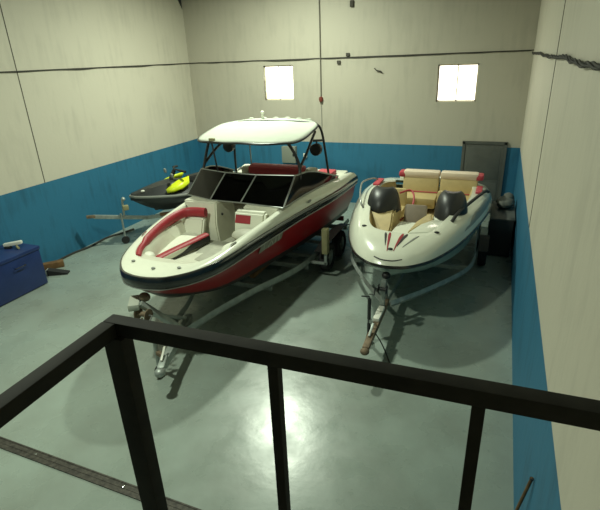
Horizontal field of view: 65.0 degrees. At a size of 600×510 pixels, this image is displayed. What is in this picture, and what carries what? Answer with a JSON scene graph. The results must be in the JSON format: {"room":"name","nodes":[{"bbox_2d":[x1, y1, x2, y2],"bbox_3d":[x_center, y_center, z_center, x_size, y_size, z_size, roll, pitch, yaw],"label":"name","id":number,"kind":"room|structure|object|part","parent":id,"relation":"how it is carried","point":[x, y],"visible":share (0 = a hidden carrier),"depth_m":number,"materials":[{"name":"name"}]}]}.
{"room":"boat storage garage","nodes":[
{"label":"boat storage garage","id":0,"kind":"room"},
{"bbox_2d":[0,0,200,262],"bbox_3d":[-6.704,-2.483,8.086,0.250,7.200,17.022,7,25,21],"label":"wall","id":1,"kind":"structure","parent":0,"point":[102,136],"depth_m":11.41,"materials":[{"name":"beige paint"}]},
{"bbox_2d":[0,4,44,181],"bbox_3d":[-5.815,-4.101,9.502,0.006,5.385,0.016,7,25,21],"label":"trim","id":2,"kind":"structure","parent":1,"relation":"attached to","point":[0,4],"depth_m":9.78,"materials":[{"name":"grey"}]},
{"bbox_2d":[2,63,179,71],"bbox_3d":[-6.605,-2.966,7.830,0.008,0.022,16.522,7,25,21],"label":"trim","id":3,"kind":"structure","parent":1,"relation":"attached to","point":[177,63],"depth_m":11.18,"materials":[{"name":"grey"}]},
{"bbox_2d":[0,63,188,72],"bbox_3d":[-6.501,-3.041,8.027,0.022,0.048,15.992,7,25,21],"label":"cable","id":4,"kind":"object","parent":1,"relation":"attached to","point":[180,63],"visible":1,"depth_m":11.18,"materials":[{"name":"grey plastic"}]},
{"bbox_2d":[0,202,513,509],"bbox_3d":[-1.893,1.502,7.701,10.347,0.200,17.022,7,25,21],"label":"floor","id":5,"kind":"structure","parent":0,"point":[351,446],"depth_m":6.32,"materials":[{"name":"grey concrete"}]},
{"bbox_2d":[0,243,47,305],"bbox_3d":[-6.125,0.607,8.878,0.869,0.850,2.440,7,25,21],"label":"tool chest","id":6,"kind":"object","parent":5,"relation":"on","point":[22,271],"visible":0.91,"depth_m":9.33,"materials":[{"name":"blue paint"}]},
{"bbox_2d":[3,240,22,248],"bbox_3d":[-5.805,-0.197,9.481,0.361,0.137,0.201,-5,23,-5],"label":"tool","id":7,"kind":"object","parent":6,"relation":"on","point":[8,245],"visible":1,"depth_m":9.48,"materials":[{"name":"white plastic"}]},
{"bbox_3d":[-6.157,0.246,8.734,0.830,0.070,2.440,7,25,21],"label":"lid","id":8,"kind":"part","parent":6,"relation":"part of","materials":[{"name":"blue paint"}]},
{"bbox_2d":[43,259,64,269],"bbox_3d":[-5.578,0.221,10.658,0.420,0.140,0.160,-13,25,-25],"label":"block","id":9,"kind":"object","parent":5,"relation":"on","point":[57,263],"visible":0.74,"depth_m":10.61,"materials":[{"name":"brown wood"}]},
{"bbox_2d":[45,268,69,275],"bbox_3d":[-5.317,0.355,10.328,0.445,0.130,0.160,-5,23,-5],"label":"wedge","id":10,"kind":"object","parent":5,"relation":"on","point":[50,271],"visible":0.98,"depth_m":10.28,"materials":[{"name":"black rubber"}]},
{"bbox_2d":[58,228,133,259],"bbox_3d":[-5.212,-0.259,11.872,0.217,0.055,2.616,9,25,25],"label":"hose","id":11,"kind":"object","parent":5,"relation":"on","point":[97,242],"visible":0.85,"depth_m":11.90,"materials":[{"name":"grey rubber"}]},
{"bbox_2d":[0,436,200,509],"bbox_3d":[-3.802,2.263,5.795,7.700,0.019,0.131,7,25,21],"label":"channel","id":12,"kind":"object","parent":5,"relation":"on","point":[119,486],"visible":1,"depth_m":5.26,"materials":[{"name":"metal"}]},
{"bbox_2d":[86,197,170,243],"bbox_3d":[-3.449,-1.111,12.290,3.883,1.170,1.720,-14,25,-25],"label":"trailer","id":13,"kind":"object","parent":5,"relation":"on","point":[125,239],"visible":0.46,"depth_m":11.78,"materials":[{"name":"metal"}]},
{"bbox_3d":[-4.381,-1.206,11.716,0.125,0.481,0.140,-14,25,-25],"label":"winch post","id":14,"kind":"part","parent":13,"relation":"part of","materials":[{"name":"metal"}]},
{"bbox_2d":[129,165,198,209],"bbox_3d":[-3.028,-1.776,12.268,2.775,1.060,1.260,-14,25,-25],"label":"jet ski","id":15,"kind":"object","parent":13,"relation":"on","point":[171,192],"visible":0.65,"depth_m":11.76,"materials":[{"name":"black plastic"}]},
{"bbox_3d":[-3.417,-2.020,12.433,0.659,0.311,0.254,-12,25,-21],"label":"panel","id":16,"kind":"part","parent":15,"relation":"part of","materials":[{"name":"yellow plastic"}]},
{"bbox_3d":[-3.041,-1.760,11.780,0.659,0.311,0.254,-16,26,-29],"label":"panel","id":17,"kind":"part","parent":15,"relation":"part of","materials":[{"name":"yellow plastic"}]},
{"bbox_3d":[-2.496,-2.064,12.459,1.050,0.276,0.387,-14,25,-25],"label":"seat","id":18,"kind":"part","parent":15,"relation":"part of","materials":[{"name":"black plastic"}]},
{"bbox_2d":[127,216,348,377],"bbox_3d":[-1.302,0.071,9.302,3.440,1.150,6.860,7,25,21],"label":"trailer","id":19,"kind":"object","parent":5,"relation":"on","point":[327,249],"visible":0.59,"depth_m":8.39,"materials":[{"name":"metal"}]},
{"bbox_3d":[-1.869,1.346,6.419,0.030,0.096,0.220,-2,23,1],"label":"coupler lever","id":20,"kind":"part","parent":19,"relation":"part of","materials":[{"name":"white plastic"}]},
{"bbox_3d":[-1.945,0.033,9.905,0.660,0.132,6.163,1,23,7],"label":"frame rail","id":21,"kind":"part","parent":19,"relation":"part of","materials":[{"name":"metal"}]},
{"bbox_2d":[119,111,357,297],"bbox_3d":[-1.180,-1.183,9.329,3.160,2.754,6.660,7,25,21],"label":"motorboat","id":22,"kind":"object","parent":19,"relation":"on","point":[235,223],"visible":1,"depth_m":8.98,"materials":[{"name":"red"}]},
{"bbox_3d":[-2.413,-0.370,8.664,0.179,0.260,1.019,5,24,16],"label":"backrest","id":23,"kind":"part","parent":22,"relation":"part of","materials":[{"name":"white leather"}]},
{"bbox_2d":[159,232,199,258],"bbox_3d":[-2.258,-0.130,8.479,0.578,0.110,1.376,7,25,21],"label":"seat cushion","id":24,"kind":"object","parent":22,"relation":"on","point":[182,243],"depth_m":8.46,"materials":[{"name":"white leather"}]},
{"bbox_3d":[-2.041,-0.577,9.068,0.488,0.300,0.218,7,25,21],"label":"backrest","id":25,"kind":"part","parent":22,"relation":"part of","materials":[{"name":"white leather"}]},
{"bbox_3d":[-2.009,-1.900,9.998,0.373,1.186,0.229,-1,23,3],"label":"tower leg","id":26,"kind":"part","parent":22,"relation":"part of","materials":[{"name":"black plastic"}]},
{"bbox_3d":[-1.929,-1.458,9.621,0.822,0.425,0.562,15,28,35],"label":"windscreen pane","id":27,"kind":"part","parent":22,"relation":"part of","materials":[{"name":"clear glass"}]},
{"bbox_3d":[-1.933,-1.836,10.526,0.078,0.420,2.131,6,24,19],"label":"windscreen pane","id":28,"kind":"part","parent":22,"relation":"part of","materials":[{"name":"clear glass"}]},
{"bbox_3d":[-1.308,-1.335,9.270,0.790,0.425,0.584,7,25,21],"label":"windscreen pane","id":29,"kind":"part","parent":22,"relation":"part of","materials":[{"name":"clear glass"}]},
{"bbox_3d":[-1.508,-2.511,11.200,0.106,1.338,0.372,-17,27,-31],"label":"tower leg","id":30,"kind":"part","parent":22,"relation":"part of","materials":[{"name":"black plastic"}]},
{"bbox_3d":[-1.236,-0.717,9.332,3.144,0.110,6.262,7,25,21],"label":"rub rail","id":31,"kind":"part","parent":22,"relation":"part of","materials":[{"name":"silver metal"}]},
{"bbox_3d":[-1.411,-0.913,10.540,0.520,0.390,0.500,7,25,21],"label":"helm seat","id":32,"kind":"part","parent":22,"relation":"part of","materials":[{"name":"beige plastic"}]},
{"bbox_3d":[-1.048,-0.657,8.655,0.310,0.146,0.074,7,25,21],"label":"red panel","id":33,"kind":"part","parent":22,"relation":"part of","materials":[{"name":"red plastic"}]},
{"bbox_3d":[-0.921,-0.550,8.690,0.636,0.500,0.313,7,25,21],"label":"backrest","id":34,"kind":"part","parent":22,"relation":"part of","materials":[{"name":"white leather"}]},
{"bbox_3d":[-0.869,-2.623,9.949,2.424,0.267,2.264,7,25,21],"label":"canopy frame","id":35,"kind":"part","parent":22,"relation":"part of","materials":[{"name":"white plastic"}]},
{"bbox_3d":[-0.822,-1.432,10.002,2.630,0.030,2.487,7,25,21],"label":"sill","id":36,"kind":"part","parent":22,"relation":"part of","materials":[{"name":"silver metal"}]},
{"bbox_3d":[-0.604,-1.243,8.985,0.940,0.425,0.764,7,25,21],"label":"windscreen pane","id":37,"kind":"part","parent":22,"relation":"part of","materials":[{"name":"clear glass"}]},
{"bbox_3d":[-0.715,-1.760,10.189,2.664,0.423,1.853,7,25,21],"label":"windscreen frame","id":38,"kind":"part","parent":22,"relation":"part of","materials":[{"name":"silver metal"}]},
{"bbox_3d":[-0.512,-0.225,8.375,0.034,0.115,0.855,9,25,25],"label":"panel","id":39,"kind":"part","parent":22,"relation":"part of","materials":[{"name":"grey"}]},
{"bbox_3d":[-0.533,-1.973,11.182,1.440,0.354,0.296,7,25,21],"label":"backrest","id":40,"kind":"part","parent":22,"relation":"part of","materials":[{"name":"red leather"}]},
{"bbox_3d":[-0.082,-1.662,9.248,0.373,1.186,0.229,17,30,39],"label":"tower leg","id":41,"kind":"part","parent":22,"relation":"part of","materials":[{"name":"black plastic"}]},
{"bbox_3d":[0.208,-1.503,9.530,0.152,0.420,2.483,10,26,26],"label":"windscreen pane","id":42,"kind":"part","parent":22,"relation":"part of","materials":[{"name":"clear glass"}]},
{"bbox_3d":[0.492,-2.264,10.421,0.372,1.338,0.106,-6,23,-9],"label":"tower leg","id":43,"kind":"part","parent":22,"relation":"part of","materials":[{"name":"black plastic"}]},
{"bbox_3d":[-0.183,0.233,9.261,0.434,0.132,6.024,11,26,29],"label":"frame rail","id":44,"kind":"part","parent":19,"relation":"part of","materials":[{"name":"metal"}]},
{"bbox_2d":[350,223,489,362],"bbox_3d":[2.043,0.104,9.109,2.920,0.990,6.285,7,25,21],"label":"trailer","id":45,"kind":"object","parent":5,"relation":"on","point":[482,241],"visible":0.65,"depth_m":8.12,"materials":[{"name":"metal"}]},
{"bbox_3d":[1.436,-0.155,10.078,0.699,0.120,4.914,1,23,8],"label":"frame rail","id":46,"kind":"part","parent":45,"relation":"part of","materials":[{"name":"metal"}]},
{"bbox_3d":[1.033,1.085,6.826,0.030,0.087,0.253,7,25,21],"label":"coupler lever","id":47,"kind":"part","parent":45,"relation":"part of","materials":[{"name":"metal"}]},
{"bbox_3d":[1.229,0.913,7.330,0.100,0.060,0.420,7,25,21],"label":"step plate","id":48,"kind":"part","parent":45,"relation":"part of","materials":[{"name":"white plastic"}]},
{"bbox_2d":[348,169,492,274],"bbox_3d":[2.335,-0.819,9.566,2.886,1.277,5.342,7,25,21],"label":"boat","id":49,"kind":"object","parent":45,"relation":"on","point":[416,224],"visible":0.99,"depth_m":8.71,"materials":[{"name":"grey plastic"}]},
{"bbox_3d":[1.451,-1.432,10.191,0.298,0.253,2.364,4,24,16],"label":"grab rail","id":50,"kind":"part","parent":49,"relation":"part of","materials":[{"name":"silver metal"}]},
{"bbox_3d":[2.099,-1.262,10.374,0.500,0.439,0.177,7,25,21],"label":"seat","id":51,"kind":"part","parent":49,"relation":"part of","materials":[{"name":"beige leather"}]},
{"bbox_3d":[2.010,-0.944,10.246,0.500,0.200,0.460,7,25,21],"label":"helm seat","id":52,"kind":"part","parent":49,"relation":"part of","materials":[{"name":"beige leather"}]},
{"bbox_3d":[2.302,-0.778,9.412,0.440,0.436,0.278,7,25,21],"label":"seat","id":53,"kind":"part","parent":49,"relation":"part of","materials":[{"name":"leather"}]},
{"bbox_2d":[406,192,436,208],"bbox_3d":[2.718,-1.270,10.850,0.820,0.240,0.550,7,25,21],"label":"bench cushion","id":54,"kind":"object","parent":49,"relation":"on","point":[429,199],"depth_m":10.61,"materials":[{"name":"beige leather"}]},
{"bbox_3d":[2.829,-1.629,11.021,0.820,0.500,0.218,7,25,21],"label":"bench backrest","id":55,"kind":"part","parent":49,"relation":"part of","materials":[{"name":"beige leather"}]},
{"bbox_3d":[3.606,-1.532,10.718,0.820,0.500,0.218,7,25,21],"label":"bench backrest","id":56,"kind":"part","parent":49,"relation":"part of","materials":[{"name":"beige leather"}]},
{"bbox_3d":[3.328,-1.002,9.085,0.077,0.167,2.314,14,28,33],"label":"grab rail","id":57,"kind":"part","parent":49,"relation":"part of","materials":[{"name":"black plastic"}]},
{"bbox_3d":[3.178,0.061,9.400,0.699,0.120,4.914,14,28,34],"label":"frame rail","id":58,"kind":"part","parent":45,"relation":"part of","materials":[{"name":"metal"}]},
{"bbox_2d":[487,201,514,256],"bbox_3d":[4.541,-0.602,10.688,0.516,0.880,1.340,7,25,21],"label":"base cabinet","id":59,"kind":"object","parent":5,"relation":"on","point":[501,222],"visible":0.75,"depth_m":10.15,"materials":[{"name":"black metal"}]},
{"bbox_2d":[496,192,514,208],"bbox_3d":[4.657,-1.236,10.653,0.400,0.295,0.600,7,25,21],"label":"cloth bag","id":60,"kind":"object","parent":59,"relation":"on","point":[507,200],"visible":1,"depth_m":10.51,"materials":[{"name":"grey fabric"}]},
{"bbox_2d":[515,477,533,509],"bbox_3d":[1.821,2.184,4.020,0.154,1.123,0.336,7,25,21],"label":"broom","id":61,"kind":"object","parent":5,"relation":"on","point":[531,479],"visible":1,"depth_m":3.75,"materials":[{"name":"brown wood"}]},
{"bbox_2d":[181,0,540,202],"bbox_3d":[1.125,-5.029,13.380,9.847,7.200,0.250,7,25,21],"label":"wall","id":62,"kind":"structure","parent":0,"point":[376,124],"depth_m":13.06,"materials":[{"name":"beige paint"}]},
{"bbox_2d":[264,65,293,99],"bbox_3d":[-0.601,-5.145,14.065,0.950,0.970,0.060,7,25,21],"label":"window","id":63,"kind":"structure","parent":62,"relation":"in","point":[278,78],"depth_m":14.06,"materials":[{"name":"beige glass"}]},
{"bbox_3d":[-0.810,-5.171,14.147,0.428,0.900,0.012,7,25,21],"label":"pane","id":64,"kind":"part","parent":63,"relation":"part of","materials":[{"name":"white glass"}]},
{"bbox_3d":[-0.392,-5.119,13.984,0.428,0.900,0.012,7,25,21],"label":"pane","id":65,"kind":"part","parent":63,"relation":"part of","materials":[{"name":"white glass"}]},
{"bbox_2d":[281,146,296,162],"bbox_3d":[-0.329,-3.124,14.617,0.460,0.500,0.175,7,25,21],"label":"electrical box","id":66,"kind":"object","parent":62,"relation":"attached to","point":[287,155],"visible":0.77,"depth_m":14.56,"materials":[{"name":"grey"}]},
{"bbox_2d":[319,0,322,127],"bbox_3d":[0.551,-5.943,13.039,0.124,5.190,0.124,7,25,21],"label":"pull cord","id":67,"kind":"object","parent":62,"relation":"hanging from","point":[320,97],"visible":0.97,"depth_m":13.32,"materials":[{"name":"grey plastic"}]},
{"bbox_2d":[190,50,530,63],"bbox_3d":[1.046,-5.462,13.054,9.737,0.052,0.024,7,25,21],"label":"cable","id":68,"kind":"object","parent":62,"relation":"attached to","point":[518,50],"visible":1,"depth_m":12.65,"materials":[{"name":"grey plastic"}]},
{"bbox_2d":[189,50,533,63],"bbox_3d":[1.056,-5.478,13.061,9.847,0.020,0.008,7,25,21],"label":"trim","id":69,"kind":"structure","parent":62,"relation":"attached to","point":[510,50],"depth_m":12.58,"materials":[{"name":"grey"}]},
{"bbox_2d":[436,63,478,101],"bbox_3d":[4.100,-4.486,12.269,1.000,0.920,0.060,7,25,21],"label":"window","id":70,"kind":"structure","parent":62,"relation":"in","point":[456,82],"depth_m":12.26,"materials":[{"name":"beige glass"}]},
{"bbox_3d":[3.879,-4.513,12.355,0.453,0.850,0.012,7,25,21],"label":"pane","id":71,"kind":"part","parent":70,"relation":"part of","materials":[{"name":"white glass"}]},
{"bbox_3d":[4.321,-4.459,12.183,0.453,0.850,0.012,7,25,21],"label":"pane","id":72,"kind":"part","parent":70,"relation":"part of","materials":[{"name":"white glass"}]},
{"bbox_2d":[460,141,507,212],"bbox_3d":[4.910,-2.085,12.781,1.110,1.960,0.111,7,25,21],"label":"door","id":73,"kind":"structure","parent":62,"relation":"in","point":[488,158],"depth_m":12.60,"materials":[{"name":"grey paint"}]},
{"bbox_2d":[511,0,599,509],"bbox_3d":[2.642,-1.328,4.446,0.250,7.200,17.022,7,25,21],"label":"wall","id":74,"kind":"structure","parent":0,"point":[555,259],"depth_m":3.80,"materials":[{"name":"beige paint"}]},
{"bbox_2d":[529,0,565,225],"bbox_3d":[3.190,-2.871,5.718,0.006,5.385,0.014,7,25,21],"label":"trim","id":75,"kind":"structure","parent":74,"relation":"attached to","point":[565,0],"depth_m":6.13,"materials":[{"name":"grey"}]},
{"bbox_2d":[532,51,599,70],"bbox_3d":[3.093,-2.403,5.706,0.042,0.092,12.603,7,25,21],"label":"cable","id":76,"kind":"object","parent":74,"relation":"attached to","point":[593,65],"visible":1,"depth_m":3.93,"materials":[{"name":"grey plastic"}]},
{"bbox_3d":[-0.553,2.092,-0.015,1.667,0.200,4.000,7,25,21],"label":"floor","id":77,"kind":"structure","parent":0,"visible":0},
{"bbox_2d":[0,314,599,509],"bbox_3d":[-0.292,1.241,0.334,1.624,1.076,2.625,7,25,21],"label":"guard rail","id":78,"kind":"object","parent":77,"relation":"on","point":[116,333],"visible":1,"depth_m":1.26,"materials":[{"name":"black metal"}]},
{"bbox_3d":[-1.007,0.703,0.355,0.048,0.048,2.523,6,24,19],"label":"handrail","id":79,"kind":"part","parent":78,"relation":"part of","materials":[{"name":"black metal"}]},
{"bbox_3d":[-0.548,0.720,1.659,0.075,1.028,0.050,7,25,21],"label":"corner post","id":80,"kind":"part","parent":78,"relation":"part of","materials":[{"name":"black metal"}]},
{"bbox_3d":[0.164,0.298,1.205,1.623,0.048,0.048,6,24,19],"label":"handrail","id":81,"kind":"part","parent":78,"relation":"part of","materials":[{"name":"black metal"}]}
]}

